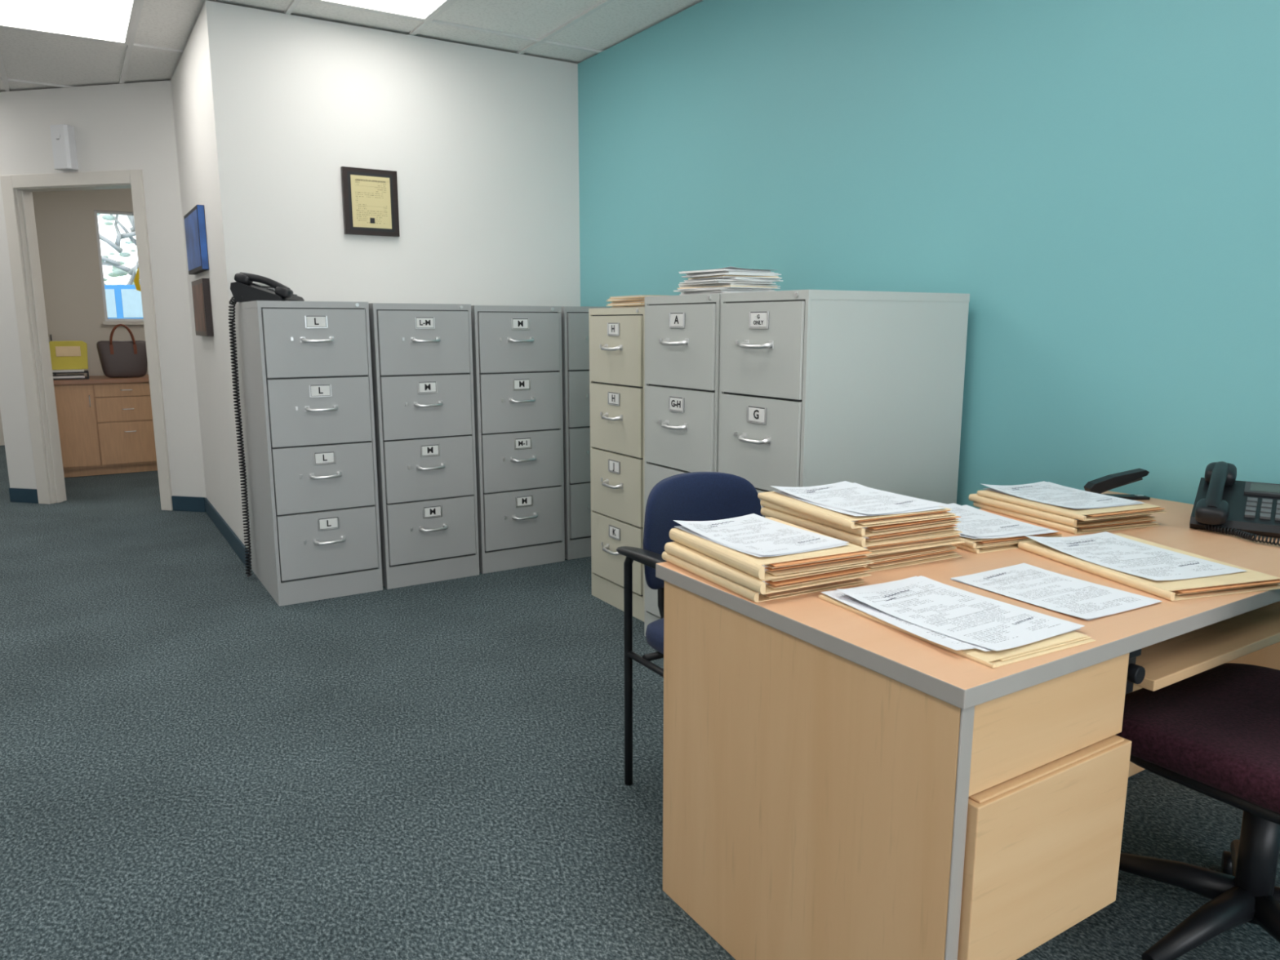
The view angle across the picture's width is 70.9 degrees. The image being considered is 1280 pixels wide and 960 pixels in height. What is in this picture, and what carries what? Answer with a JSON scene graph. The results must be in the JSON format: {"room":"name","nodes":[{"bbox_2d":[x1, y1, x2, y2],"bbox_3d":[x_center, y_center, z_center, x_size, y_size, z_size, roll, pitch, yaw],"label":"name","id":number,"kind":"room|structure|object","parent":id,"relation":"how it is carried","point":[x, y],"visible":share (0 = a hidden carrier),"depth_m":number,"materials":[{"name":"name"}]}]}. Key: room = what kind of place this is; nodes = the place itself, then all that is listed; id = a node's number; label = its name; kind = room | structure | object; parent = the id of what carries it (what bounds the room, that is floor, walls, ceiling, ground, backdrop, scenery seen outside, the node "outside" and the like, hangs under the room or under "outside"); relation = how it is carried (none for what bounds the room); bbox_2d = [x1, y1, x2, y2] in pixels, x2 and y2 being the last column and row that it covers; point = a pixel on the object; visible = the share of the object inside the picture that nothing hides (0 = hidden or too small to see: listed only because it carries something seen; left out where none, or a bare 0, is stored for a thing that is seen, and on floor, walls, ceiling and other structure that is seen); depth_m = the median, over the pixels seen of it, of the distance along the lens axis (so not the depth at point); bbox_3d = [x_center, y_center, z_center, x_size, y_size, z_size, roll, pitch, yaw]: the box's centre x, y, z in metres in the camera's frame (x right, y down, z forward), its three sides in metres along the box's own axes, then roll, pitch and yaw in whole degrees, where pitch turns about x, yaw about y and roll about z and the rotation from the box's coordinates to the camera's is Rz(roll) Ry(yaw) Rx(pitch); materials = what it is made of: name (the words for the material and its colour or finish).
{"room":"office","nodes":[
{"label":"office","id":0,"kind":"room"},
{"bbox_2d":[0,409,4,445],"bbox_3d":[-7.113,-1.634,8.676,2.010,2.700,0.120,-6,12,-32],"label":"wall","id":1,"kind":"structure","parent":0,"point":[2,437],"depth_m":9.18,"materials":[{"name":"beige paint"}]},
{"bbox_2d":[31,188,148,376],"bbox_3d":[-3.939,-1.560,8.258,2.950,2.700,0.120,-6,12,-32],"label":"wall","id":2,"kind":"structure","parent":0,"point":[65,223],"depth_m":7.61,"materials":[{"name":"beige paint"}]},
{"bbox_2d":[93,209,143,324],"bbox_3d":[-4.377,-1.850,7.885,0.670,0.960,0.110,-6,12,-32],"label":"window","id":3,"kind":"structure","parent":2,"relation":"attached to","point":[108,321],"depth_m":7.76,"materials":[{"name":"white plastic"}]},
{"bbox_2d":[132,213,140,291],"bbox_3d":[-4.395,-1.977,7.824,0.070,0.670,0.004,-6,12,-32],"label":"hanging ornament","id":4,"kind":"object","parent":3,"relation":"hanging from","point":[136,278],"visible":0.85,"depth_m":7.86,"materials":[{"name":"yellow"}]},
{"bbox_2d":[0,80,206,497],"bbox_3d":[-3.629,-1.157,5.960,1.580,2.700,0.120,2,10,13],"label":"wall","id":5,"kind":"structure","parent":0,"point":[122,126],"depth_m":5.76,"materials":[{"name":"white paint"}]},
{"bbox_2d":[49,124,78,170],"bbox_3d":[-3.661,-2.109,5.699,0.130,0.265,0.073,2,10,13],"label":"sensor box","id":6,"kind":"object","parent":5,"relation":"attached to","point":[63,135],"visible":1,"depth_m":5.67,"materials":[{"name":"white plastic"}]},
{"bbox_2d":[0,168,173,511],"bbox_3d":[-3.639,-0.902,5.998,1.075,2.185,0.138,2,10,13],"label":"trim","id":7,"kind":"structure","parent":5,"relation":"attached to","point":[16,189],"depth_m":5.96,"materials":[{"name":"white wood"}]},
{"bbox_2d":[8,488,205,511],"bbox_3d":[-3.649,0.134,6.123,1.570,0.100,0.012,2,10,13],"label":"baseboard","id":8,"kind":"structure","parent":5,"relation":"attached to","point":[191,504],"depth_m":6.00,"materials":[{"name":"blue rubber"}]},
{"bbox_2d":[170,0,253,547],"bbox_3d":[-2.385,-1.003,5.079,0.120,2.700,1.640,-6,12,-32],"label":"wall","id":9,"kind":"structure","parent":0,"point":[205,79],"depth_m":4.60,"materials":[{"name":"white paint"}]},
{"bbox_2d":[183,204,208,275],"bbox_3d":[-2.502,-1.341,5.057,0.036,0.335,0.632,-6,12,-32],"label":"framed picture","id":10,"kind":"object","parent":9,"relation":"attached to","point":[194,220],"visible":1,"depth_m":4.89,"materials":[{"name":"blue"}]},
{"bbox_2d":[191,278,213,336],"bbox_3d":[-2.483,-0.975,5.092,0.036,0.310,0.500,-6,12,-32],"label":"framed picture","id":11,"kind":"object","parent":9,"relation":"attached to","point":[200,287],"visible":1,"depth_m":4.93,"materials":[{"name":"brown wood"}]},
{"bbox_2d":[204,497,248,565],"bbox_3d":[-2.438,0.285,5.264,0.012,0.100,1.630,-6,12,-32],"label":"baseboard","id":12,"kind":"structure","parent":9,"relation":"attached to","point":[230,536],"depth_m":5.13,"materials":[{"name":"blue rubber"}]},
{"bbox_2d":[0,0,703,92],"bbox_3d":[-1.866,-2.033,2.907,5.532,0.080,15.372,-6,12,-32],"label":"ceiling","id":13,"kind":"structure","parent":0,"point":[571,31],"depth_m":4.64,"materials":[{"name":"tile"}]},
{"bbox_2d":[0,0,137,44],"bbox_3d":[-2.660,-2.215,4.138,0.586,0.011,1.196,-6,12,-32],"label":"ceiling light panel","id":14,"kind":"object","parent":13,"relation":"in","point":[108,20],"depth_m":4.38,"materials":[{"name":"white plastic"}]},
{"bbox_2d":[315,0,450,20],"bbox_3d":[-0.977,-2.149,3.761,0.586,0.011,1.196,-6,12,-32],"label":"ceiling light panel","id":15,"kind":"object","parent":13,"relation":"in","point":[424,10],"depth_m":4.22,"materials":[{"name":"white plastic"}]},
{"bbox_2d":[233,4,580,306],"bbox_3d":[-1.108,-0.986,4.986,1.940,2.700,0.120,-6,12,-32],"label":"wall","id":16,"kind":"structure","parent":0,"point":[482,144],"depth_m":4.74,"materials":[{"name":"white paint"}]},
{"bbox_2d":[340,166,399,236],"bbox_3d":[-1.389,-1.433,4.637,0.280,0.330,0.027,-6,12,-32],"label":"framed certificate","id":17,"kind":"object","parent":16,"relation":"attached to","point":[370,197],"visible":1,"depth_m":4.62,"materials":[{"name":"brown wood"}]},
{"bbox_2d":[0,444,1279,959],"bbox_3d":[-1.947,0.631,3.725,5.300,0.050,14.700,-6,12,-32],"label":"floor","id":18,"kind":"structure","parent":0,"point":[195,765],"depth_m":2.48,"materials":[{"name":"carpet"}]},
{"bbox_2d":[53,374,157,477],"bbox_3d":[-4.564,-0.466,7.561,0.940,0.785,0.656,-6,12,-32],"label":"credenza","id":19,"kind":"object","parent":18,"relation":"on","point":[105,424],"visible":0.75,"depth_m":7.34,"materials":[{"name":"brown wood"}]},
{"bbox_2d":[52,368,88,380],"bbox_3d":[-4.686,-0.863,7.327,0.320,0.076,0.260,-6,12,-32],"label":"tray","id":20,"kind":"object","parent":19,"relation":"on","point":[82,376],"visible":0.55,"depth_m":7.25,"materials":[{"name":"black plastic"}]},
{"bbox_2d":[48,341,88,369],"bbox_3d":[-4.666,-1.020,7.333,0.270,0.225,0.185,-6,12,-32],"label":"file box","id":21,"kind":"object","parent":20,"relation":"on","point":[64,355],"visible":0.86,"depth_m":7.26,"materials":[{"name":"yellow cardboard"}]},
{"bbox_2d":[96,324,147,377],"bbox_3d":[-4.321,-1.081,7.510,0.374,0.442,0.150,-6,12,-32],"label":"tote bag","id":22,"kind":"object","parent":19,"relation":"on","point":[118,359],"visible":0.95,"depth_m":7.46,"materials":[{"name":"grey leather"}]},
{"bbox_2d":[230,300,382,606],"bbox_3d":[-1.585,-0.166,4.271,0.464,1.330,0.766,-6,12,-32],"label":"filing cabinet","id":23,"kind":"object","parent":18,"relation":"on","point":[304,372],"visible":0.99,"depth_m":3.99,"materials":[{"name":"grey metal"}]},
{"bbox_2d":[228,271,304,576],"bbox_3d":[-1.762,-0.250,4.311,0.346,1.450,0.252,0,10,3],"label":"desk phone","id":24,"kind":"object","parent":23,"relation":"on","point":[243,290],"visible":1,"depth_m":4.17,"materials":[{"name":"black plastic"}]},
{"bbox_2d":[368,302,479,589],"bbox_3d":[-1.176,-0.207,4.525,0.464,1.325,0.766,-6,12,-32],"label":"filing cabinet","id":25,"kind":"object","parent":18,"relation":"on","point":[421,354],"visible":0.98,"depth_m":4.22,"materials":[{"name":"grey metal"}]},
{"bbox_2d":[471,305,564,573],"bbox_3d":[-0.772,-0.251,4.788,0.464,1.320,0.766,-6,12,-32],"label":"filing cabinet","id":26,"kind":"object","parent":18,"relation":"on","point":[517,366],"visible":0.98,"depth_m":4.49,"materials":[{"name":"grey metal"}]},
{"bbox_2d":[561,306,612,559],"bbox_3d":[-0.366,-0.295,5.039,0.452,1.320,0.746,-6,12,-32],"label":"filing cabinet","id":27,"kind":"object","parent":18,"relation":"on","point":[575,319],"visible":0.12,"depth_m":4.67,"materials":[{"name":"grey metal"}]},
{"bbox_2d":[588,306,644,622],"bbox_3d":[0.150,-0.103,4.004,0.685,1.300,0.457,-6,12,-32],"label":"filing cabinet","id":28,"kind":"object","parent":18,"relation":"on","point":[616,335],"visible":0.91,"depth_m":3.81,"materials":[{"name":"metal"}]},
{"bbox_2d":[606,294,664,307],"bbox_3d":[0.044,-0.765,3.865,0.279,0.049,0.338,-6,12,-32],"label":"folders","id":29,"kind":"object","parent":28,"relation":"on","point":[628,301],"visible":0.34,"depth_m":3.80,"materials":[{"name":"paper"}]},
{"bbox_2d":[644,293,720,636],"bbox_3d":[0.426,-0.029,3.477,0.765,1.335,0.462,-6,12,-32],"label":"filing cabinet","id":30,"kind":"object","parent":18,"relation":"on","point":[682,332],"visible":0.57,"depth_m":3.22,"materials":[{"name":"grey metal"}]},
{"bbox_2d":[673,266,782,295],"bbox_3d":[0.339,-0.775,3.546,0.331,0.109,0.386,-6,12,-32],"label":"papers","id":31,"kind":"object","parent":30,"relation":"on","point":[731,279],"visible":0.83,"depth_m":3.42,"materials":[{"name":"paper"}]},
{"bbox_2d":[616,471,762,785],"bbox_3d":[0.271,0.424,2.344,0.518,0.834,0.505,-6,12,-32],"label":"chair","id":32,"kind":"object","parent":18,"relation":"on","point":[694,495],"visible":0.32,"depth_m":2.40,"materials":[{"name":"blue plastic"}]},
{"bbox_2d":[718,289,969,517],"bbox_3d":[0.667,0.037,3.100,0.765,1.335,0.427,-6,12,-32],"label":"filing cabinet","id":33,"kind":"object","parent":18,"relation":"on","point":[817,387],"visible":0.47,"depth_m":2.85,"materials":[{"name":"grey metal"}]},
{"bbox_2d":[655,490,1279,959],"bbox_3d":[0.915,0.524,2.032,1.595,0.745,0.781,-6,12,-32],"label":"office desk","id":34,"kind":"object","parent":18,"relation":"on","point":[839,783],"visible":0.72,"depth_m":1.48,"materials":[{"name":"laminate"}]},
{"bbox_2d":[662,513,873,602],"bbox_3d":[0.249,0.143,1.807,0.281,0.084,0.360,-5,11,-28],"label":"folders","id":35,"kind":"object","parent":34,"relation":"on","point":[757,558],"visible":1,"depth_m":1.71,"materials":[{"name":"paper"}]},
{"bbox_2d":[757,480,965,573],"bbox_3d":[0.486,0.089,2.008,0.304,0.119,0.376,-5,11,-25],"label":"folders","id":36,"kind":"object","parent":34,"relation":"on","point":[899,531],"visible":0.89,"depth_m":1.90,"materials":[{"name":"paper"}]},
{"bbox_2d":[818,575,1095,668],"bbox_3d":[0.519,0.223,1.523,0.278,0.023,0.400,-6,12,-32],"label":"folders","id":37,"kind":"object","parent":34,"relation":"on","point":[988,632],"visible":1,"depth_m":1.49,"materials":[{"name":"paper"}]},
{"bbox_2d":[941,502,1062,553],"bbox_3d":[0.774,0.104,2.149,0.284,0.041,0.346,-4,11,-23],"label":"folders","id":38,"kind":"object","parent":34,"relation":"on","point":[983,531],"visible":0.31,"depth_m":2.04,"materials":[{"name":"paper"}]},
{"bbox_2d":[949,562,1162,620],"bbox_3d":[0.770,0.204,1.681,0.230,0.004,0.302,-6,12,-32],"label":"document","id":39,"kind":"object","parent":34,"relation":"on","point":[1080,598],"visible":1,"depth_m":1.66,"materials":[{"name":"white paper"}]},
{"bbox_2d":[968,480,1165,533],"bbox_3d":[1.098,0.061,2.333,0.289,0.063,0.376,-4,11,-21],"label":"folders","id":40,"kind":"object","parent":34,"relation":"on","point":[1047,504],"visible":1,"depth_m":2.24,"materials":[{"name":"paper"}]},
{"bbox_2d":[1083,468,1150,500],"bbox_3d":[1.355,0.012,2.549,0.175,0.085,0.040,0,10,-2],"label":"stapler","id":41,"kind":"object","parent":34,"relation":"on","point":[1105,483],"visible":0.7,"depth_m":2.53,"materials":[{"name":"black plastic"}]},
{"bbox_2d":[1017,531,1279,600],"bbox_3d":[1.032,0.163,1.845,0.285,0.031,0.403,-3,10,-17],"label":"folders","id":42,"kind":"object","parent":34,"relation":"on","point":[1171,574],"visible":1,"depth_m":1.78,"materials":[{"name":"paper"}]},
{"bbox_2d":[1189,461,1279,546],"bbox_3d":[1.485,0.051,2.153,0.264,0.143,0.345,7,12,35],"label":"desk phone","id":43,"kind":"object","parent":34,"relation":"on","point":[1223,504],"visible":1,"depth_m":2.16,"materials":[{"name":"black plastic"}]},
{"bbox_2d":[1115,662,1279,959],"bbox_3d":[1.201,0.446,1.680,0.611,1.019,0.665,-6,12,-32],"label":"chair","id":44,"kind":"object","parent":18,"relation":"on","point":[1214,732],"visible":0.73,"depth_m":1.70,"materials":[{"name":"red fabric"}]},
{"bbox_2d":[577,0,1279,509],"bbox_3d":[1.812,-0.480,2.100,0.120,2.700,7.950,-6,12,-32],"label":"wall","id":45,"kind":"structure","parent":0,"point":[1100,180],"depth_m":2.92,"materials":[{"name":"teal paint"}]},
{"label":"outside","id":46,"kind":"structure","parent":0,"visible":0},
{"bbox_3d":[-18.544,-3.694,29.249,60.000,0.250,50.400,-6,12,-32],"label":"ground","id":47,"kind":"structure","parent":46,"visible":0},
{"bbox_2d":[97,213,140,284],"bbox_3d":[-10.585,-4.595,18.489,4.915,5.372,2.614,-6,12,-32],"label":"tree","id":48,"kind":"object","parent":47,"relation":"on","point":[118,269],"visible":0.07,"depth_m":17.78,"materials":[{"name":"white plant"}]},
{"bbox_2d":[104,284,143,318],"bbox_3d":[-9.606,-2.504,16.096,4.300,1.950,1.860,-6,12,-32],"label":"building","id":49,"kind":"structure","parent":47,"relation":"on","point":[122,301],"depth_m":15.40,"materials":[{"name":"blue paint"}]}
]}

